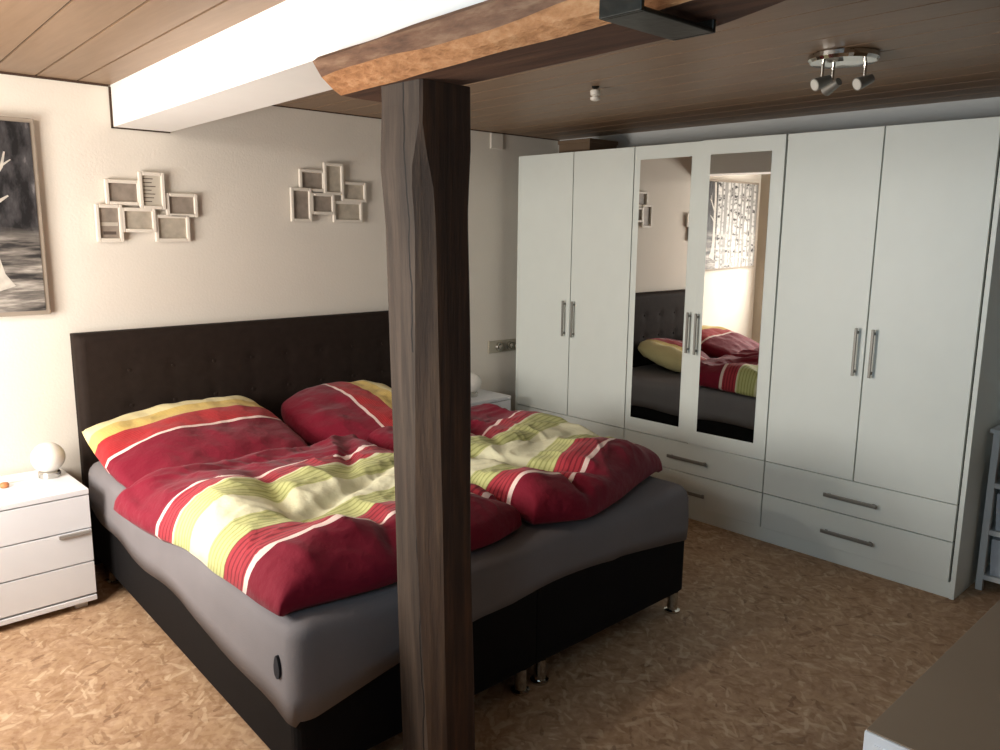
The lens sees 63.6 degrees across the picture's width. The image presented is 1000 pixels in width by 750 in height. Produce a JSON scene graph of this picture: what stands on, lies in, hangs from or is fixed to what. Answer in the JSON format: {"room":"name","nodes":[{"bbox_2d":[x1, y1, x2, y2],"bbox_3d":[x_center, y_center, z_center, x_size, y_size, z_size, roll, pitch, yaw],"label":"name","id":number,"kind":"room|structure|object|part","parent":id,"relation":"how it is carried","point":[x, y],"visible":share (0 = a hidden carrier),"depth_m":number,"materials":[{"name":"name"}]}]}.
{"room":"bedroom","nodes":[
{"label":"bedroom","id":0,"kind":"room"},
{"bbox_2d":[0,74,558,564],"bbox_3d":[-1.252,-0.291,4.254,4.620,2.178,0.100,-9,14,-42],"label":"wall","id":1,"kind":"structure","parent":0,"point":[245,259],"depth_m":3.95,"materials":[{"name":"beige paint"}]},
{"bbox_2d":[0,116,50,316],"bbox_3d":[-2.332,-0.603,3.061,1.065,0.810,0.040,-9,14,-42],"label":"painting","id":2,"kind":"object","parent":1,"relation":"attached to","point":[24,290],"visible":1,"depth_m":3.35,"materials":[{"name":"grey fabric"}]},
{"bbox_2d":[94,171,197,241],"bbox_3d":[-1.621,-0.773,3.715,0.465,0.315,0.024,-9,14,-42],"label":"photo collage","id":3,"kind":"object","parent":1,"relation":"attached to","point":[112,220],"visible":1,"depth_m":3.70},
{"bbox_3d":[-1.747,-0.679,3.608,0.115,0.165,0.018,-9,14,-43],"label":"frame","id":4,"kind":"part","parent":3,"relation":"part of","materials":[{"name":"white wood"}]},
{"bbox_2d":[99,208,119,237],"bbox_3d":[-1.750,-0.680,3.612,0.091,0.141,0.006,-9,14,-43],"label":"photo","id":5,"kind":"object","parent":3,"relation":"attached to","point":[109,218],"depth_m":3.61},
{"bbox_3d":[-1.698,-0.822,3.636,0.155,0.112,0.018,-9,14,-43],"label":"frame","id":6,"kind":"part","parent":3,"relation":"part of","materials":[{"name":"white wood"}]},
{"bbox_2d":[108,183,136,201],"bbox_3d":[-1.702,-0.823,3.640,0.131,0.088,0.005,-9,14,-43],"label":"photo","id":7,"kind":"object","parent":3,"relation":"attached to","point":[117,192],"depth_m":3.64},
{"bbox_2d":[125,211,151,228],"bbox_3d":[-1.658,-0.710,3.695,0.130,0.086,0.005,-9,14,-43],"label":"photo","id":8,"kind":"object","parent":3,"relation":"attached to","point":[133,219],"depth_m":3.69},
{"bbox_3d":[-1.654,-0.709,3.692,0.154,0.110,0.018,-9,14,-43],"label":"frame","id":9,"kind":"part","parent":3,"relation":"part of","materials":[{"name":"white wood"}]},
{"bbox_3d":[-1.603,-0.848,3.714,0.117,0.167,0.018,-9,14,-43],"label":"frame","id":10,"kind":"part","parent":3,"relation":"part of","materials":[{"name":"white wood"}]},
{"bbox_2d":[142,175,161,205],"bbox_3d":[-1.606,-0.849,3.718,0.093,0.143,0.006,-9,14,-43],"label":"photo","id":11,"kind":"object","parent":3,"relation":"on","point":[151,184],"depth_m":3.72},
{"bbox_2d":[158,218,186,237],"bbox_3d":[-1.549,-0.693,3.811,0.140,0.101,0.005,-9,14,-43],"label":"photo","id":12,"kind":"object","parent":3,"relation":"attached to","point":[167,227],"depth_m":3.81},
{"bbox_3d":[-1.545,-0.692,3.807,0.164,0.125,0.018,-9,14,-43],"label":"frame","id":13,"kind":"part","parent":3,"relation":"part of","materials":[{"name":"white wood"}]},
{"bbox_3d":[-1.508,-0.804,3.822,0.150,0.110,0.018,-9,14,-43],"label":"frame","id":14,"kind":"part","parent":3,"relation":"part of","materials":[{"name":"white wood"}]},
{"bbox_2d":[169,196,193,213],"bbox_3d":[-1.512,-0.804,3.825,0.126,0.086,0.005,-9,14,-43],"label":"photo","id":15,"kind":"object","parent":3,"relation":"on","point":[177,204],"depth_m":3.82},
{"bbox_2d":[0,71,559,140],"bbox_3d":[-1.204,-1.265,4.039,4.420,0.184,0.010,-9,14,-42],"label":"trim","id":16,"kind":"structure","parent":1,"relation":"attached to","point":[1,72],"depth_m":3.56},
{"bbox_2d":[110,0,486,131],"bbox_3d":[0.159,-0.804,1.526,0.252,0.178,5.628,-8,13,-39],"label":"ceiling beam","id":17,"kind":"structure","parent":1,"relation":"attached to","point":[265,59],"depth_m":2.47,"materials":[{"name":"white paint"}]},
{"bbox_2d":[289,162,366,222],"bbox_3d":[-0.919,-0.982,4.347,0.472,0.312,0.024,-9,14,-42],"label":"photo collage","id":18,"kind":"object","parent":1,"relation":"attached to","point":[304,203],"visible":1,"depth_m":4.33},
{"bbox_3d":[-1.045,-0.894,4.239,0.122,0.175,0.018,-9,14,-43],"label":"frame","id":19,"kind":"part","parent":18,"relation":"part of","materials":[{"name":"white wood"}]},
{"bbox_2d":[294,191,308,218],"bbox_3d":[-1.049,-0.895,4.243,0.098,0.151,0.005,-9,14,-43],"label":"photo","id":20,"kind":"object","parent":18,"relation":"attached to","point":[301,198],"depth_m":4.24},
{"bbox_3d":[-0.994,-1.029,4.270,0.155,0.114,0.018,-9,14,-43],"label":"frame","id":21,"kind":"part","parent":18,"relation":"part of","materials":[{"name":"white wood"}]},
{"bbox_2d":[302,172,321,188],"bbox_3d":[-0.998,-1.030,4.274,0.131,0.090,0.005,-9,14,-43],"label":"photo","id":22,"kind":"object","parent":18,"relation":"attached to","point":[310,180],"depth_m":4.27},
{"bbox_2d":[313,196,331,211],"bbox_3d":[-0.956,-0.918,4.327,0.122,0.088,0.005,-9,14,-43],"label":"photo","id":23,"kind":"object","parent":18,"relation":"attached to","point":[320,203],"depth_m":4.33},
{"bbox_3d":[-0.952,-0.917,4.324,0.146,0.112,0.018,-9,14,-43],"label":"frame","id":24,"kind":"part","parent":18,"relation":"part of","materials":[{"name":"white wood"}]},
{"bbox_3d":[-0.898,-1.056,4.349,0.122,0.167,0.018,-9,14,-43],"label":"frame","id":25,"kind":"part","parent":18,"relation":"part of","materials":[{"name":"white wood"}]},
{"bbox_2d":[326,166,340,191],"bbox_3d":[-0.902,-1.056,4.353,0.098,0.143,0.005,-9,14,-43],"label":"photo","id":26,"kind":"object","parent":18,"relation":"on","point":[333,173],"depth_m":4.35},
{"bbox_3d":[-0.839,-0.898,4.443,0.188,0.115,0.018,-9,14,-43],"label":"frame","id":27,"kind":"part","parent":18,"relation":"part of","materials":[{"name":"white wood"}]},
{"bbox_2d":[336,204,358,219],"bbox_3d":[-0.843,-0.899,4.447,0.164,0.091,0.005,-9,14,-43],"label":"photo","id":28,"kind":"object","parent":18,"relation":"attached to","point":[343,211],"depth_m":4.45},
{"bbox_2d":[344,185,362,198],"bbox_3d":[-0.811,-1.010,4.457,0.136,0.084,0.005,-9,14,-43],"label":"photo","id":29,"kind":"object","parent":18,"relation":"on","point":[350,191],"depth_m":4.45},
{"bbox_3d":[-0.807,-1.010,4.453,0.160,0.108,0.018,-9,14,-43],"label":"frame","id":30,"kind":"part","parent":18,"relation":"part of","materials":[{"name":"white wood"}]},
{"bbox_2d":[490,133,502,149],"bbox_3d":[-0.021,-1.485,5.128,0.105,0.097,0.012,-9,14,-42],"label":"junction box","id":31,"kind":"object","parent":1,"relation":"attached to","point":[496,140],"visible":1,"depth_m":5.12,"materials":[{"name":"beige paint"}]},
{"bbox_2d":[488,338,514,353],"bbox_3d":[-0.005,-0.196,5.362,0.238,0.080,0.048,-9,14,-42],"label":"wall socket","id":32,"kind":"object","parent":1,"relation":"attached to","point":[508,344],"visible":1,"depth_m":5.34,"materials":[{"name":"silver metal"}]},
{"bbox_2d":[0,518,999,749],"bbox_3d":[0.687,1.216,2.414,4.620,0.100,5.800,-9,14,-42],"label":"floor","id":33,"kind":"structure","parent":0,"point":[768,646],"depth_m":2.90,"materials":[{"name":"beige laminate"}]},
{"bbox_2d":[0,468,96,625],"bbox_3d":[-2.005,0.716,3.312,0.504,0.512,0.430,-9,14,-42],"label":"nightstand","id":34,"kind":"object","parent":33,"relation":"on","point":[47,556],"visible":0.94,"depth_m":3.23,"materials":[{"name":"white laminate"}]},
{"bbox_2d":[0,482,8,487],"bbox_3d":[-2.021,0.448,3.289,0.036,0.022,0.036,-9,14,-42],"label":"trinket","id":35,"kind":"object","parent":34,"relation":"on","point":[3,484],"visible":1,"depth_m":3.28,"materials":[{"name":"orange plastic"}]},
{"bbox_2d":[8,442,65,482],"bbox_3d":[-1.994,0.372,3.356,0.339,0.150,0.132,-9,14,-42],"label":"table lamp","id":36,"kind":"object","parent":34,"relation":"on","point":[47,458],"visible":1,"depth_m":3.38,"materials":[{"name":"white glass"}]},
{"bbox_3d":[-2.035,0.448,3.327,0.023,0.010,0.222,9,13,41],"label":"cord","id":37,"kind":"part","parent":36,"relation":"part of","materials":[{"name":"white plastic"}]},
{"bbox_3d":[-1.918,0.345,3.423,0.132,0.121,0.132,-9,14,-43],"label":"lamp globe","id":38,"kind":"part","parent":36,"relation":"part of","materials":[{"name":"white glass"}]},
{"bbox_3d":[-2.006,0.474,3.273,0.504,0.022,0.420,-9,14,-43],"label":"panel","id":39,"kind":"part","parent":34,"relation":"part of","materials":[{"name":"white laminate"}]},
{"bbox_3d":[-1.870,0.584,3.144,0.502,0.137,0.018,-9,14,-43],"label":"drawer","id":40,"kind":"part","parent":34,"relation":"part of","materials":[{"name":"white laminate"}]},
{"bbox_3d":[-1.871,0.725,3.170,0.502,0.137,0.018,-9,14,-43],"label":"drawer","id":41,"kind":"part","parent":34,"relation":"part of","materials":[{"name":"white laminate"}]},
{"bbox_3d":[-1.873,0.866,3.195,0.502,0.137,0.018,-9,14,-43],"label":"drawer","id":42,"kind":"part","parent":34,"relation":"part of","materials":[{"name":"white laminate"}]},
{"bbox_3d":[-2.011,0.926,3.354,0.504,0.022,0.420,-9,14,-43],"label":"panel","id":43,"kind":"part","parent":34,"relation":"part of","materials":[{"name":"white laminate"}]},
{"bbox_3d":[-1.724,0.647,3.276,0.121,0.014,0.011,-9,14,-43],"label":"handle","id":44,"kind":"part","parent":34,"relation":"part of","materials":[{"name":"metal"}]},
{"bbox_2d":[70,310,687,749],"bbox_3d":[-0.548,0.403,3.486,1.948,1.098,2.129,-9,14,-42],"label":"double bed","id":45,"kind":"object","parent":33,"relation":"on","point":[326,676],"visible":0.43,"depth_m":2.87,"materials":[{"name":"fabric"}]},
{"bbox_3d":[-1.725,0.881,3.605,0.066,0.090,0.065,-9,14,-43],"label":"leg","id":46,"kind":"part","parent":45,"relation":"part of","materials":[{"name":"silver metal"}]},
{"bbox_2d":[82,395,307,487],"bbox_3d":[-1.321,0.270,3.540,0.815,0.219,0.699,-9,14,-42],"label":"pillow","id":47,"kind":"object","parent":45,"relation":"on","point":[132,446],"visible":0.7,"depth_m":3.43,"materials":[{"name":"red fabric"}]},
{"bbox_3d":[-1.210,0.243,4.253,1.840,1.068,0.080,-9,14,-43],"label":"headboard","id":48,"kind":"part","parent":45,"relation":"part of","materials":[{"name":"brown leather"}]},
{"bbox_2d":[114,434,521,616],"bbox_3d":[-0.605,0.431,2.878,1.086,0.213,1.264,-9,14,-42],"label":"duvet","id":49,"kind":"object","parent":45,"relation":"on","point":[294,529],"visible":0.87,"depth_m":2.61,"materials":[{"name":"fabric"}]},
{"bbox_2d":[281,380,392,444],"bbox_3d":[-0.737,0.183,4.103,0.678,0.205,0.745,-9,14,-42],"label":"pillow","id":50,"kind":"object","parent":45,"relation":"on","point":[317,413],"visible":0.6,"depth_m":3.98,"materials":[{"name":"red fabric"}]},
{"bbox_3d":[-0.522,0.556,3.473,1.925,0.300,2.033,-9,14,-43],"label":"mattress","id":51,"kind":"part","parent":45,"relation":"part of","materials":[{"name":"grey fabric"}]},
{"bbox_2d":[366,403,661,524],"bbox_3d":[0.067,0.312,3.507,0.908,0.200,1.355,-8,13,-39],"label":"duvet","id":52,"kind":"object","parent":45,"relation":"on","point":[549,468],"visible":0.63,"depth_m":3.17,"materials":[{"name":"fabric"}]},
{"bbox_3d":[0.071,1.048,2.777,0.066,0.090,0.065,-9,14,-43],"label":"leg","id":53,"kind":"part","parent":45,"relation":"part of","materials":[{"name":"silver metal"}]},
{"bbox_3d":[0.140,1.037,2.841,0.066,0.090,0.065,-9,14,-43],"label":"leg","id":54,"kind":"part","parent":45,"relation":"part of","materials":[{"name":"silver metal"}]},
{"bbox_3d":[0.723,0.947,3.382,0.066,0.090,0.065,-9,14,-43],"label":"leg","id":55,"kind":"part","parent":45,"relation":"part of","materials":[{"name":"silver metal"}]},
{"bbox_2d":[381,79,474,749],"bbox_3d":[-0.176,0.248,2.096,0.194,1.900,0.162,-9,14,-42],"label":"timber post","id":56,"kind":"object","parent":33,"relation":"on","point":[426,124],"visible":1,"depth_m":2.01,"materials":[{"name":"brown wood"}]},
{"bbox_2d":[313,0,784,101],"bbox_3d":[0.111,-0.654,1.480,0.240,0.098,1.601,-8,13,-38],"label":"ceiling beam","id":57,"kind":"structure","parent":56,"relation":"on","point":[489,39],"depth_m":1.55,"materials":[{"name":"orange wood"}]},
{"bbox_2d":[599,0,715,40],"bbox_3d":[0.244,-0.598,1.242,0.205,0.115,0.080,-9,14,-42],"label":"strap","id":58,"kind":"object","parent":57,"relation":"attached to","point":[633,14],"visible":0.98,"depth_m":1.23,"materials":[{"name":"black metal"}]},
{"bbox_3d":[0.179,-0.588,1.181,0.008,0.115,0.080,-9,14,-43],"label":"plate","id":59,"kind":"part","parent":58,"relation":"part of","materials":[{"name":"black metal"}]},
{"bbox_3d":[0.316,-0.609,1.308,0.008,0.115,0.080,-9,14,-43],"label":"plate","id":60,"kind":"part","parent":58,"relation":"part of","materials":[{"name":"black metal"}]},
{"bbox_2d":[471,389,510,410],"bbox_3d":[-0.213,0.407,5.066,0.515,0.540,0.290,-9,14,-42],"label":"nightstand","id":61,"kind":"object","parent":33,"relation":"on","point":[484,396],"visible":0.09,"depth_m":5.06,"materials":[{"name":"white laminate"}]},
{"bbox_2d":[471,373,481,396],"bbox_3d":[-0.181,0.059,5.052,0.132,0.150,0.132,-9,14,-42],"label":"table lamp","id":62,"kind":"object","parent":61,"relation":"on","point":[476,382],"visible":0.53,"depth_m":5.01,"materials":[{"name":"white glass"}]},
{"bbox_3d":[-0.125,0.257,4.947,0.513,0.147,0.018,-9,14,-43],"label":"drawer","id":63,"kind":"part","parent":61,"relation":"part of","materials":[{"name":"white laminate"}]},
{"bbox_2d":[515,116,999,599],"bbox_3d":[1.206,-0.228,4.468,0.538,2.030,2.746,-9,14,-42],"label":"wardrobe","id":64,"kind":"object","parent":33,"relation":"on","point":[802,330],"visible":0.79,"depth_m":3.92,"materials":[{"name":"white laminate"}]},
{"bbox_3d":[0.292,-0.415,5.462,0.486,2.030,0.020,-9,14,-43],"label":"panel","id":65,"kind":"part","parent":64,"relation":"part of","materials":[{"name":"white laminate"}]},
{"bbox_3d":[0.284,-0.567,5.097,0.020,1.602,0.444,-9,14,-43],"label":"door","id":66,"kind":"part","parent":64,"relation":"part of","materials":[{"name":"white laminate"}]},
{"bbox_3d":[0.392,-0.349,4.980,0.030,0.220,0.012,-9,14,-43],"label":"handle","id":67,"kind":"part","parent":64,"relation":"part of","materials":[{"name":"metal"}]},
{"bbox_3d":[0.428,0.337,5.092,0.020,0.165,0.894,-9,14,-43],"label":"drawer","id":68,"kind":"part","parent":64,"relation":"part of","materials":[{"name":"white laminate"}]},
{"bbox_3d":[0.444,-0.339,4.926,0.030,0.220,0.012,-9,14,-43],"label":"handle","id":69,"kind":"part","parent":64,"relation":"part of","materials":[{"name":"metal"}]},
{"bbox_2d":[558,138,617,152],"bbox_3d":[0.545,-1.405,5.001,0.270,0.085,0.260,-9,14,-42],"label":"cardboard box","id":70,"kind":"object","parent":64,"relation":"on","point":[586,144],"visible":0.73,"depth_m":4.90,"materials":[{"name":"brown cardboard"}]},
{"bbox_3d":[0.592,-0.506,4.775,0.020,1.602,0.444,-9,14,-43],"label":"door","id":71,"kind":"part","parent":64,"relation":"part of","materials":[{"name":"white laminate"}]},
{"bbox_3d":[0.882,-0.449,4.455,0.002,1.450,0.332,-9,14,-43],"label":"mirror panel","id":72,"kind":"part","parent":64,"relation":"part of","materials":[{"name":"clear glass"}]},
{"bbox_3d":[0.900,-0.445,4.452,0.020,1.602,0.444,-9,14,-43],"label":"door","id":73,"kind":"part","parent":64,"relation":"part of","materials":[{"name":"white laminate"}]},
{"bbox_3d":[1.026,0.466,4.432,0.030,0.018,0.250,-9,14,-43],"label":"handle","id":74,"kind":"part","parent":64,"relation":"part of","materials":[{"name":"metal"}]},
{"bbox_3d":[1.009,-0.227,4.335,0.030,0.220,0.012,-9,14,-43],"label":"handle","id":75,"kind":"part","parent":64,"relation":"part of","materials":[{"name":"metal"}]},
{"bbox_3d":[1.045,0.459,4.448,0.020,0.165,0.894,-9,14,-43],"label":"drawer","id":76,"kind":"part","parent":64,"relation":"part of","materials":[{"name":"white laminate"}]},
{"bbox_3d":[1.025,0.645,4.464,0.030,0.018,0.250,-9,14,-43],"label":"handle","id":77,"kind":"part","parent":64,"relation":"part of","materials":[{"name":"metal"}]},
{"bbox_3d":[1.038,-0.216,4.276,0.032,0.220,0.012,-9,14,-43],"label":"handle","id":78,"kind":"part","parent":64,"relation":"part of","materials":[{"name":"metal"}]},
{"bbox_3d":[1.043,0.633,4.479,0.020,0.178,0.894,-9,14,-43],"label":"drawer","id":79,"kind":"part","parent":64,"relation":"part of","materials":[{"name":"white laminate"}]},
{"bbox_3d":[1.185,-0.386,4.119,0.330,1.450,0.011,10,14,44],"label":"mirror panel","id":80,"kind":"part","parent":64,"relation":"part of","materials":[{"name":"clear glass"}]},
{"bbox_3d":[1.199,-0.383,4.121,0.444,1.603,0.030,10,14,44],"label":"door","id":81,"kind":"part","parent":64,"relation":"part of","materials":[{"name":"white laminate"}]},
{"bbox_3d":[1.516,-0.323,3.808,0.020,1.602,0.444,-9,14,-43],"label":"door","id":82,"kind":"part","parent":64,"relation":"part of","materials":[{"name":"white laminate"}]},
{"bbox_3d":[1.641,0.767,3.819,0.030,0.018,0.250,-9,14,-43],"label":"handle","id":83,"kind":"part","parent":64,"relation":"part of","materials":[{"name":"metal"}]},
{"bbox_3d":[1.643,0.588,3.787,0.030,0.018,0.250,-9,14,-43],"label":"handle","id":84,"kind":"part","parent":64,"relation":"part of","materials":[{"name":"metal"}]},
{"bbox_3d":[1.624,-0.105,3.691,0.030,0.220,0.012,-9,14,-43],"label":"handle","id":85,"kind":"part","parent":64,"relation":"part of","materials":[{"name":"metal"}]},
{"bbox_3d":[1.659,0.755,3.835,0.020,0.178,0.894,-9,14,-43],"label":"drawer","id":86,"kind":"part","parent":64,"relation":"part of","materials":[{"name":"white laminate"}]},
{"bbox_3d":[1.661,0.581,3.803,0.020,0.165,0.894,-9,14,-43],"label":"drawer","id":87,"kind":"part","parent":64,"relation":"part of","materials":[{"name":"white laminate"}]},
{"bbox_3d":[1.676,-0.095,3.637,0.030,0.220,0.012,-9,14,-43],"label":"handle","id":88,"kind":"part","parent":64,"relation":"part of","materials":[{"name":"metal"}]},
{"bbox_3d":[1.825,-0.262,3.486,0.020,1.602,0.444,-9,14,-43],"label":"door","id":89,"kind":"part","parent":64,"relation":"part of","materials":[{"name":"white laminate"}]},
{"bbox_3d":[2.158,-0.046,3.509,0.489,2.030,0.020,-9,14,-43],"label":"panel","id":90,"kind":"part","parent":64,"relation":"part of","materials":[{"name":"white laminate"}]},
{"bbox_2d":[863,600,999,749],"bbox_3d":[1.227,0.937,1.735,1.188,0.700,0.445,-9,14,-42],"label":"dresser","id":91,"kind":"object","parent":33,"relation":"on","point":[954,704],"visible":1,"depth_m":1.51,"materials":[{"name":"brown wood"}]},
{"bbox_2d":[975,425,999,589],"bbox_3d":[2.390,0.613,3.506,0.297,0.740,0.459,-9,14,-42],"label":"shelf rack","id":92,"kind":"object","parent":33,"relation":"on","point":[983,572],"visible":0.77,"depth_m":3.56,"materials":[{"name":"white wood"}]},
{"bbox_3d":[2.391,0.913,3.564,0.279,0.022,0.423,-9,14,-43],"label":"shelf","id":93,"kind":"part","parent":92,"relation":"part of","materials":[{"name":"white wood"}]},
{"bbox_3d":[2.393,0.706,3.527,0.279,0.022,0.423,-9,14,-43],"label":"shelf","id":94,"kind":"part","parent":92,"relation":"part of","materials":[{"name":"white wood"}]},
{"bbox_2d":[990,537,999,576],"bbox_3d":[2.389,0.823,3.545,0.225,0.168,0.361,-9,14,-42],"label":"basket","id":95,"kind":"object","parent":92,"relation":"on","point":[995,545],"visible":1,"depth_m":3.58,"materials":[{"name":"white fabric"}]},
{"bbox_3d":[2.396,0.495,3.489,0.279,0.022,0.423,-9,14,-43],"label":"shelf","id":96,"kind":"part","parent":92,"relation":"part of","materials":[{"name":"white wood"}]},
{"bbox_2d":[995,492,999,530],"bbox_3d":[2.392,0.616,3.508,0.225,0.168,0.361,-9,14,-42],"label":"basket","id":97,"kind":"object","parent":92,"relation":"on","point":[997,528],"visible":1,"depth_m":3.56,"materials":[{"name":"white fabric"}]},
{"bbox_2d":[0,0,999,139],"bbox_3d":[0.684,-1.022,1.987,5.759,0.100,5.800,-9,14,-42],"label":"ceiling","id":98,"kind":"structure","parent":0,"point":[755,66],"depth_m":2.96,"materials":[{"name":"brown wood"}]},
{"bbox_2d":[590,86,600,100],"bbox_3d":[0.409,-1.208,3.463,0.044,0.060,0.044,-9,14,-42],"label":"ceiling sensor","id":99,"kind":"object","parent":98,"relation":"attached to","point":[595,92],"visible":1,"depth_m":3.45,"materials":[{"name":"white plastic"}]},
{"bbox_2d":[808,47,880,95],"bbox_3d":[1.187,-1.047,2.799,0.232,0.125,0.232,-9,14,-42],"label":"ceiling spotlight","id":100,"kind":"object","parent":98,"relation":"attached to","point":[843,57],"visible":1,"depth_m":2.76,"materials":[{"name":"silver metal"}]},
{"bbox_3d":[1.116,-1.054,2.792,0.012,0.050,0.012,-9,14,-43],"label":"arm","id":101,"kind":"part","parent":100,"relation":"part of","materials":[{"name":"silver metal"}]},
{"bbox_3d":[1.182,-1.067,2.867,0.012,0.050,0.012,-9,14,-43],"label":"arm","id":102,"kind":"part","parent":100,"relation":"part of","materials":[{"name":"silver metal"}]},
{"bbox_3d":[1.188,-1.091,2.791,0.232,0.036,0.232,-9,14,-43],"label":"mounting plate","id":103,"kind":"part","parent":100,"relation":"part of","materials":[{"name":"silver metal"}]},
{"bbox_3d":[1.254,-1.049,2.771,0.012,0.050,0.012,-9,14,-43],"label":"arm","id":104,"kind":"part","parent":100,"relation":"part of","materials":[{"name":"silver metal"}]},
{"bbox_2d":[560,97,999,537],"bbox_3d":[2.346,-0.160,3.740,0.100,2.178,5.600,-9,14,-42],"label":"wall","id":105,"kind":"structure","parent":0,"point":[983,107],"depth_m":4.20,"materials":[{"name":"white paint"}]}
]}

